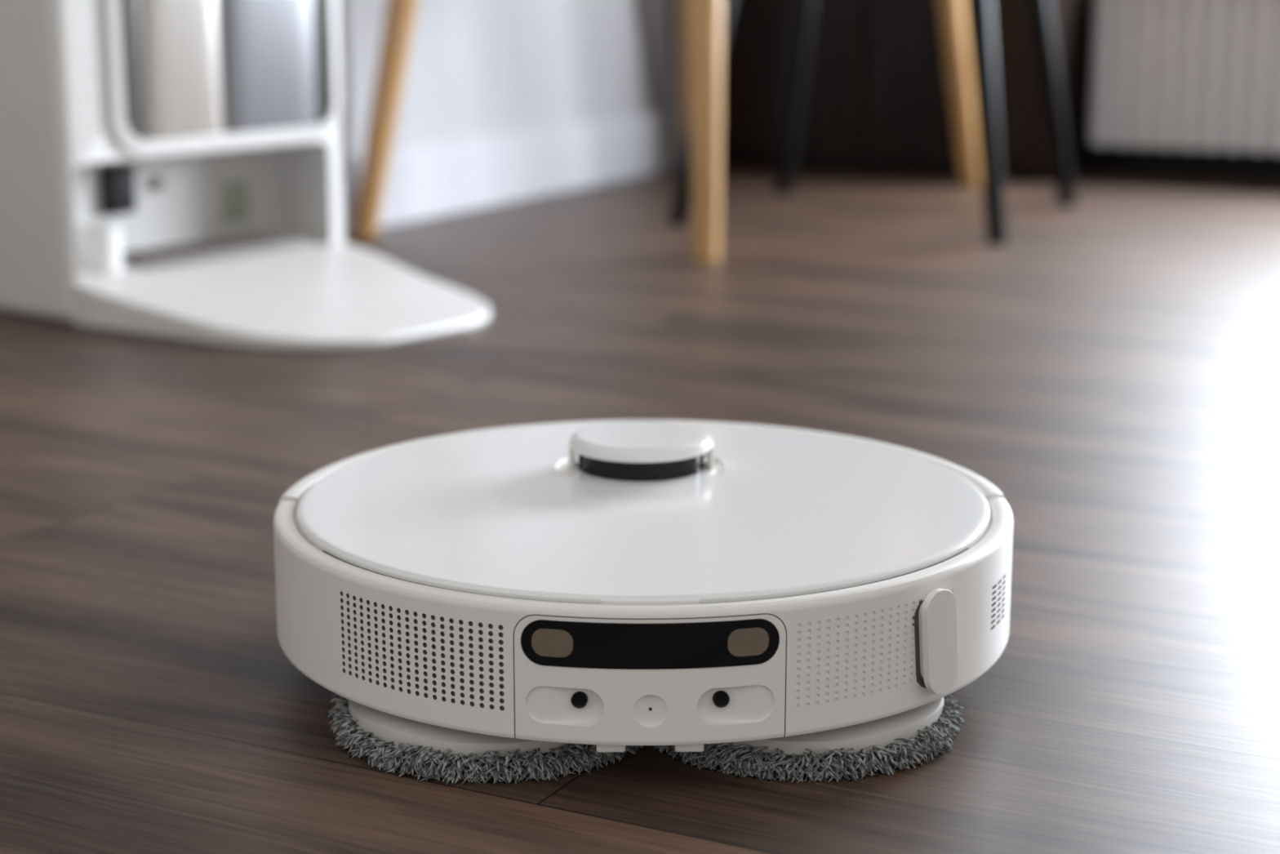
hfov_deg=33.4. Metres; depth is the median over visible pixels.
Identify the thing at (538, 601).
robot vacuum
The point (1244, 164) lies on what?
baseboard
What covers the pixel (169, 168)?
station
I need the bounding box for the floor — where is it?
[0,165,1279,853]
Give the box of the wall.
[337,0,680,154]
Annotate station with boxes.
[0,0,490,350]
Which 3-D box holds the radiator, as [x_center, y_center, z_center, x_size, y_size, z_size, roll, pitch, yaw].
[1.435,-0.472,2.874,1.670,0.243,0.114,6,14,27]
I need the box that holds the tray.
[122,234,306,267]
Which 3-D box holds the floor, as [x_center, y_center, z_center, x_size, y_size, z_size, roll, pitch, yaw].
[0.323,0.218,0.685,6.400,0.050,5.800,6,14,27]
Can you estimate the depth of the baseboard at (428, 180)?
2.92 m
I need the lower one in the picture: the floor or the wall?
the floor
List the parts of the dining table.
leg, leg, leg, leg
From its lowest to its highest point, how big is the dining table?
0.742 m
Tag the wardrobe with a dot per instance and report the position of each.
(877, 100)
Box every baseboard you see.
[341,106,680,232]
[1088,143,1279,180]
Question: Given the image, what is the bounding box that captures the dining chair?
[668,0,1076,244]
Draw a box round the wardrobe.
[721,0,1095,182]
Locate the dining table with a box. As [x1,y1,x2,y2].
[350,0,982,261]
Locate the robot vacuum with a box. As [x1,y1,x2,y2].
[273,419,1013,785]
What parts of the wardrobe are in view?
door panel, door panel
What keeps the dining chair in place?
on the floor
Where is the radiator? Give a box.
[1088,0,1279,153]
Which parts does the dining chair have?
leg, leg, leg, leg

